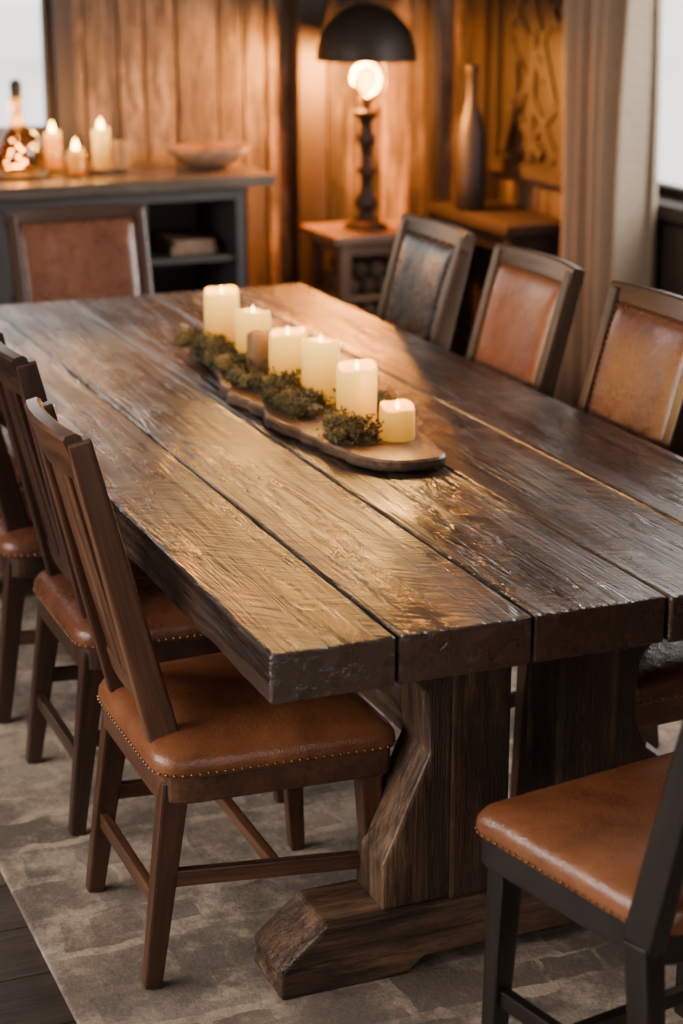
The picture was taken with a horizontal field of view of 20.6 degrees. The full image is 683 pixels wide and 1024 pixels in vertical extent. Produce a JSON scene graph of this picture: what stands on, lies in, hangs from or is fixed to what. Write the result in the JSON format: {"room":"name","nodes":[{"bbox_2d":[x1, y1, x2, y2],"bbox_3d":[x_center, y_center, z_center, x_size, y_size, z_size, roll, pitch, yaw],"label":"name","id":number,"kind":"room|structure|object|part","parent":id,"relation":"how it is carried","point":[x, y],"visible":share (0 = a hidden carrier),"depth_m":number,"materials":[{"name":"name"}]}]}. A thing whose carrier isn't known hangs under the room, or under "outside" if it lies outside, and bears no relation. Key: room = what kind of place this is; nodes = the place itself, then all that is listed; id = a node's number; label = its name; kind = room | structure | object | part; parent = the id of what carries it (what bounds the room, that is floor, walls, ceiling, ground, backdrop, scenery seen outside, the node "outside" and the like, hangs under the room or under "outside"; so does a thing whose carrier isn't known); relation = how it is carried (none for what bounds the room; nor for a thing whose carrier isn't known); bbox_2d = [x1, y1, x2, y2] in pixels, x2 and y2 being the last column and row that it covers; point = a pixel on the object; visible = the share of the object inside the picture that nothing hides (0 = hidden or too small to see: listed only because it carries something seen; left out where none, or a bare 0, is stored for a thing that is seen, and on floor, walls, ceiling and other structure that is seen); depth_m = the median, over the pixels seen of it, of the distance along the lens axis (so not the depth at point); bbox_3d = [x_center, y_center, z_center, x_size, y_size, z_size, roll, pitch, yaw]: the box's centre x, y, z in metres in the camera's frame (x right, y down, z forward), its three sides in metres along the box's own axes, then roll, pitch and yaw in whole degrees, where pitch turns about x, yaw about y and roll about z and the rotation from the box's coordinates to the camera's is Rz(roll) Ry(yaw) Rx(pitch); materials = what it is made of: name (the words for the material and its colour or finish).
{"room":"dining room","nodes":[
{"label":"dining room","id":0,"kind":"room"},
{"bbox_2d":[0,0,473,356],"bbox_3d":[-2.005,-1.696,6.753,5.650,2.750,0.147,-7,18,-21],"label":"wall","id":1,"kind":"structure","parent":0,"point":[159,74],"depth_m":7.42,"materials":[{"name":"brown wood"}]},
{"bbox_2d":[0,0,83,155],"bbox_3d":[-1.782,-2.003,6.697,1.670,1.470,0.170,-7,18,-21],"label":"window","id":2,"kind":"structure","parent":1,"relation":"in","point":[62,38],"depth_m":7.09,"materials":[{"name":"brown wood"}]},
{"bbox_2d":[289,0,500,349],"bbox_3d":[0.227,-1.932,7.522,0.910,2.748,0.120,-7,18,-21],"label":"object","id":3,"kind":"structure","parent":1,"relation":"attached to","point":[307,76],"depth_m":7.55,"materials":[{"name":"brown wood"}]},
{"bbox_2d":[448,326,457,354],"bbox_3d":[-1.979,-0.430,7.076,5.350,0.140,0.020,-7,18,-21],"label":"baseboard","id":4,"kind":"structure","parent":1,"relation":"attached to","point":[453,344],"depth_m":8.03,"materials":[{"name":"black wood"}]},
{"bbox_2d":[0,357,554,1023],"bbox_3d":[-0.218,0.908,3.018,5.647,0.030,9.432,-7,18,-21],"label":"floor","id":5,"kind":"structure","parent":0,"point":[30,993],"depth_m":3.27,"materials":[{"name":"brown wood"}]},
{"bbox_2d":[0,160,274,304],"bbox_3d":[-1.372,-0.765,6.875,2.200,0.900,0.600,-7,18,-21],"label":"sideboard","id":6,"kind":"object","parent":5,"relation":"on","point":[175,196],"visible":0.23,"depth_m":6.91,"materials":[{"name":"grey paint"}]},
{"bbox_2d":[0,79,51,179],"bbox_3d":[-1.169,-1.386,6.771,0.230,0.348,0.230,-7,18,-21],"label":"decanter","id":7,"kind":"object","parent":6,"relation":"on","point":[15,86],"visible":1,"depth_m":6.74,"materials":[{"name":"clear glass"}]},
{"bbox_2d":[41,121,64,169],"bbox_3d":[-1.068,-1.352,6.939,0.084,0.184,0.084,-7,18,-21],"label":"pillar candle","id":8,"kind":"object","parent":6,"relation":"on","point":[52,139],"visible":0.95,"depth_m":6.92,"materials":[{"name":"white wax"}]},
{"bbox_2d":[65,139,87,173],"bbox_3d":[-0.966,-1.290,6.821,0.080,0.134,0.080,-7,18,-21],"label":"pillar candle","id":9,"kind":"object","parent":6,"relation":"on","point":[75,156],"visible":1,"depth_m":6.80,"materials":[{"name":"white wax"}]},
{"bbox_2d":[84,119,127,172],"bbox_3d":[-0.886,-1.358,6.936,0.166,0.196,0.160,-7,18,-21],"label":"pillar candle","id":10,"kind":"object","parent":6,"relation":"on","point":[100,136],"visible":0.97,"depth_m":6.91,"materials":[{"name":"white wax"}]},
{"bbox_3d":[-0.889,-1.272,6.961,0.160,0.018,0.160,-7,18,-21],"label":"dish","id":11,"kind":"part","parent":10,"relation":"part of","materials":[{"name":"brown wood"}]},
{"bbox_2d":[151,230,216,254],"bbox_3d":[-0.597,-1.022,7.107,0.180,0.050,0.260,-7,18,-21],"label":"book stack","id":12,"kind":"object","parent":6,"relation":"on","point":[183,242],"visible":1,"depth_m":7.02,"materials":[{"name":"beige paper"}]},
{"bbox_2d":[164,142,248,168],"bbox_3d":[-0.503,-1.340,7.077,0.333,0.079,0.332,-7,18,-21],"label":"wooden bowl","id":13,"kind":"object","parent":6,"relation":"on","point":[199,155],"visible":1,"depth_m":6.99,"materials":[{"name":"brown wood"}]},
{"bbox_2d":[0,596,682,1023],"bbox_3d":[0.140,0.468,4.376,2.070,0.012,4.800,-7,18,-21],"label":"area rug","id":14,"kind":"object","parent":5,"relation":"on","point":[91,944],"visible":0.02,"depth_m":3.42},
{"bbox_2d":[0,426,59,722],"bbox_3d":[-0.673,-0.057,4.395,0.555,0.981,0.469,-7,18,-21],"label":"dining chair","id":15,"kind":"object","parent":14,"relation":"on","point":[21,558],"visible":0.21,"depth_m":4.22,"materials":[{"name":"brown wood"}]},
{"bbox_2d":[0,487,41,558],"bbox_3d":[-0.626,0.000,4.433,0.448,0.062,0.464,-7,18,-21],"label":"seat cushion","id":16,"kind":"object","parent":15,"relation":"on","point":[18,538],"depth_m":4.20,"materials":[{"name":"brown leather"}]},
{"bbox_2d":[2,204,152,303],"bbox_3d":[-0.742,-0.455,5.809,0.469,0.911,0.599,-7,18,-21],"label":"dining chair","id":17,"kind":"object","parent":14,"relation":"on","point":[69,253],"visible":0.42,"depth_m":5.90,"materials":[{"name":"brown leather"}]},
{"bbox_2d":[0,331,283,834],"bbox_3d":[-0.428,0.108,3.861,0.555,0.981,0.469,-7,18,-21],"label":"dining chair","id":18,"kind":"object","parent":14,"relation":"on","point":[61,614],"visible":0.43,"depth_m":3.74,"materials":[{"name":"brown wood"}]},
{"bbox_2d":[34,556,206,649],"bbox_3d":[-0.381,0.165,3.899,0.448,0.062,0.464,-7,18,-21],"label":"seat cushion","id":19,"kind":"object","parent":18,"relation":"on","point":[169,627],"depth_m":3.73,"materials":[{"name":"brown leather"}]},
{"bbox_2d":[24,397,396,989],"bbox_3d":[-0.243,0.279,3.304,0.561,0.981,0.469,-7,18,-21],"label":"dining chair","id":20,"kind":"object","parent":14,"relation":"on","point":[193,729],"visible":0.84,"depth_m":3.19,"materials":[{"name":"brown wood"}]},
{"bbox_2d":[98,652,394,778],"bbox_3d":[-0.184,0.341,3.348,0.428,0.062,0.464,-7,18,-21],"label":"seat cushion","id":21,"kind":"object","parent":20,"relation":"on","point":[223,727],"depth_m":3.20,"materials":[{"name":"brown leather"}]},
{"bbox_2d":[0,284,682,999],"bbox_3d":[-0.112,0.107,4.287,1.151,0.728,2.834,-7,18,-21],"label":"dining table","id":22,"kind":"object","parent":14,"relation":"on","point":[548,536],"visible":0.73,"depth_m":3.27,"materials":[{"name":"brown wood"}]},
{"bbox_2d":[193,346,445,471],"bbox_3d":[-0.083,-0.262,4.201,0.342,0.024,1.261,-7,18,-21],"label":"serving board","id":23,"kind":"object","parent":22,"relation":"on","point":[420,453],"visible":0.47,"depth_m":3.77,"materials":[{"name":"brown wood"}]},
{"bbox_2d":[204,285,238,345],"bbox_3d":[-0.296,-0.487,4.641,0.087,0.148,0.087,-7,18,-21],"label":"pillar candle","id":24,"kind":"object","parent":23,"relation":"on","point":[221,303],"visible":0.86,"depth_m":4.61,"materials":[{"name":"wax"}]},
{"bbox_2d":[235,305,270,355],"bbox_3d":[-0.210,-0.424,4.454,0.085,0.136,0.085,-7,18,-21],"label":"pillar candle","id":25,"kind":"object","parent":23,"relation":"on","point":[247,320],"visible":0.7,"depth_m":4.42,"materials":[{"name":"wax"}]},
{"bbox_2d":[246,329,271,373],"bbox_3d":[-0.190,-0.372,4.337,0.060,0.106,0.060,-7,18,-21],"label":"pillar candle","id":26,"kind":"object","parent":23,"relation":"on","point":[257,341],"visible":0.78,"depth_m":4.31,"materials":[{"name":"wax"}]},
{"bbox_2d":[269,326,306,384],"bbox_3d":[-0.121,-0.355,4.237,0.087,0.132,0.087,-7,18,-21],"label":"pillar candle","id":27,"kind":"object","parent":23,"relation":"on","point":[285,344],"visible":0.74,"depth_m":4.20,"materials":[{"name":"wax"}]},
{"bbox_2d":[172,322,426,446],"bbox_3d":[-0.104,-0.314,4.215,0.274,0.069,1.088,-7,18,-21],"label":"moss","id":28,"kind":"object","parent":23,"relation":"on","point":[285,391],"visible":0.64,"depth_m":4.04,"materials":[{"name":"green plant"}]},
{"bbox_2d":[302,334,339,403],"bbox_3d":[-0.045,-0.315,4.083,0.083,0.146,0.083,-7,18,-21],"label":"pillar candle","id":29,"kind":"object","parent":23,"relation":"on","point":[320,355],"visible":0.87,"depth_m":4.05,"materials":[{"name":"wax"}]},
{"bbox_2d":[336,359,376,426],"bbox_3d":[0.032,-0.248,3.882,0.084,0.137,0.085,-7,18,-21],"label":"pillar candle","id":30,"kind":"object","parent":23,"relation":"on","point":[356,381],"visible":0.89,"depth_m":3.85,"materials":[{"name":"wax"}]},
{"bbox_2d":[379,399,414,441],"bbox_3d":[0.113,-0.188,3.783,0.073,0.080,0.072,-7,18,-21],"label":"pillar candle","id":31,"kind":"object","parent":23,"relation":"on","point":[398,415],"visible":0.99,"depth_m":3.76,"materials":[{"name":"wax"}]},
{"bbox_2d":[376,213,475,350],"bbox_3d":[0.021,-0.291,5.155,0.600,0.982,0.469,-7,18,-21],"label":"dining chair","id":32,"kind":"object","parent":14,"relation":"on","point":[422,291],"visible":0.28,"depth_m":5.10,"materials":[{"name":"black leather"}]},
{"bbox_2d":[383,230,454,341],"bbox_3d":[0.218,-0.554,5.158,0.142,0.396,0.340,-7,18,-21],"label":"cushion","id":33,"kind":"object","parent":32,"relation":"on","point":[421,265],"depth_m":5.13,"materials":[{"name":"black leather"}]},
{"bbox_2d":[466,243,584,397],"bbox_3d":[0.242,-0.133,4.642,0.600,0.982,0.469,-7,18,-21],"label":"dining chair","id":34,"kind":"object","parent":14,"relation":"on","point":[529,299],"visible":0.2,"depth_m":4.59,"materials":[{"name":"brown leather"}]},
{"bbox_2d":[474,262,561,387],"bbox_3d":[0.439,-0.397,4.646,0.142,0.396,0.340,-7,18,-21],"label":"cushion","id":35,"kind":"object","parent":34,"relation":"on","point":[520,303],"depth_m":4.62,"materials":[{"name":"brown leather"}]},
{"bbox_2d":[474,721,682,1023],"bbox_3d":[0.533,0.454,2.691,0.469,1.006,0.559,-10,20,-30],"label":"dining chair","id":36,"kind":"object","parent":14,"relation":"on","point":[603,850],"visible":1,"depth_m":2.69,"materials":[{"name":"brown leather"}]},
{"bbox_2d":[476,751,682,935],"bbox_3d":[0.495,0.467,2.761,0.464,0.062,0.407,-10,20,-30],"label":"seat cushion","id":37,"kind":"object","parent":36,"relation":"on","point":[585,839],"depth_m":2.70,"materials":[{"name":"brown leather"}]},
{"bbox_2d":[510,280,682,747],"bbox_3d":[0.463,0.025,4.130,0.600,0.982,0.469,-7,18,-21],"label":"dining chair","id":38,"kind":"object","parent":14,"relation":"on","point":[633,383],"visible":0.29,"depth_m":4.12,"materials":[{"name":"brown leather"}]},
{"bbox_2d":[587,301,682,446],"bbox_3d":[0.660,-0.239,4.133,0.142,0.396,0.340,-7,18,-21],"label":"cushion","id":39,"kind":"object","parent":38,"relation":"on","point":[635,372],"depth_m":4.11,"materials":[{"name":"brown leather"}]},
{"bbox_2d":[510,639,682,797],"bbox_3d":[0.684,0.182,3.617,0.600,0.982,0.469,-7,18,-21],"label":"dining chair","id":40,"kind":"object","parent":14,"relation":"on","point":[659,691],"visible":0.11,"depth_m":3.39,"materials":[{"name":"brown leather"}]},
{"bbox_2d":[635,639,682,706],"bbox_3d":[0.616,0.235,3.604,0.448,0.062,0.464,-7,18,-21],"label":"seat cushion","id":41,"kind":"object","parent":40,"relation":"on","point":[660,673],"depth_m":3.37,"materials":[{"name":"brown leather"}]},
{"bbox_2d":[299,219,399,317],"bbox_3d":[0.095,-0.795,7.397,0.420,0.650,0.380,-7,18,-21],"label":"side table","id":42,"kind":"object","parent":5,"relation":"on","point":[358,281],"visible":0.48,"depth_m":7.23,"materials":[{"name":"brown wood"}]},
{"bbox_2d":[316,0,417,230],"bbox_3d":[0.095,-1.524,7.172,0.388,0.875,0.388,-7,18,-21],"label":"table lamp","id":43,"kind":"object","parent":42,"relation":"on","point":[366,32],"visible":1,"depth_m":7.00,"materials":[{"name":"metal"}]},
{"bbox_2d":[428,200,561,392],"bbox_3d":[0.631,-0.874,7.603,0.300,0.680,0.720,-7,18,-21],"label":"console table","id":44,"kind":"object","parent":5,"relation":"on","point":[499,222],"visible":0.43,"depth_m":7.33,"materials":[{"name":"brown wood"}]},
{"bbox_2d":[454,64,485,211],"bbox_3d":[0.514,-1.487,7.466,0.128,0.572,0.128,-7,18,-21],"label":"bottle","id":45,"kind":"object","parent":44,"relation":"on","point":[470,139],"visible":1,"depth_m":7.44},
{"bbox_2d":[500,173,682,256],"bbox_3d":[2.462,-0.732,3.621,0.148,2.750,9.350,-7,18,-21],"label":"wall","id":46,"kind":"structure","parent":0,"point":[532,195],"depth_m":7.56,"materials":[{"name":"brown wood"}]},
{"bbox_2d":[488,0,563,187],"bbox_3d":[0.753,-1.880,7.335,0.056,1.140,0.640,-7,18,-21],"label":"carved wall panel","id":47,"kind":"object","parent":46,"relation":"attached to","point":[526,102],"visible":0.92,"depth_m":7.41,"materials":[{"name":"brown wood"}]},
{"bbox_2d":[655,219,682,296],"bbox_3d":[1.470,-0.455,5.967,0.065,0.700,2.400,-7,18,-21],"label":"trim","id":48,"kind":"structure","parent":46,"relation":"attached to","point":[669,235],"depth_m":6.59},
{"bbox_2d":[657,181,682,223],"bbox_3d":[1.454,-1.631,5.762,0.170,1.630,2.770,-7,18,-21],"label":"window","id":49,"kind":"structure","parent":46,"relation":"in","point":[669,209],"depth_m":6.60,"materials":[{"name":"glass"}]},
{"label":"outside","id":50,"kind":"structure","parent":0,"visible":0},
{"bbox_2d":[0,0,682,185],"bbox_3d":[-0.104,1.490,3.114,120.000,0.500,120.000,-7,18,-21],"label":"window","id":51,"kind":"structure","parent":50,"point":[20,28],"depth_m":29.38,"materials":[{"name":"white glass"}]},
{"bbox_3d":[1.389,-2.455,5.429,0.179,0.027,3.100,-7,18,-21],"label":"curtain rod","id":52,"kind":"object","parent":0,"visible":0},
{"bbox_2d":[554,0,662,408],"bbox_3d":[0.944,-1.513,6.636,0.160,2.430,0.599,-7,18,-21],"label":"linen curtain","id":53,"kind":"object","parent":52,"relation":"hanging from","point":[613,48],"visible":0.77,"depth_m":6.60,"materials":[{"name":"beige fabric"}]}
]}

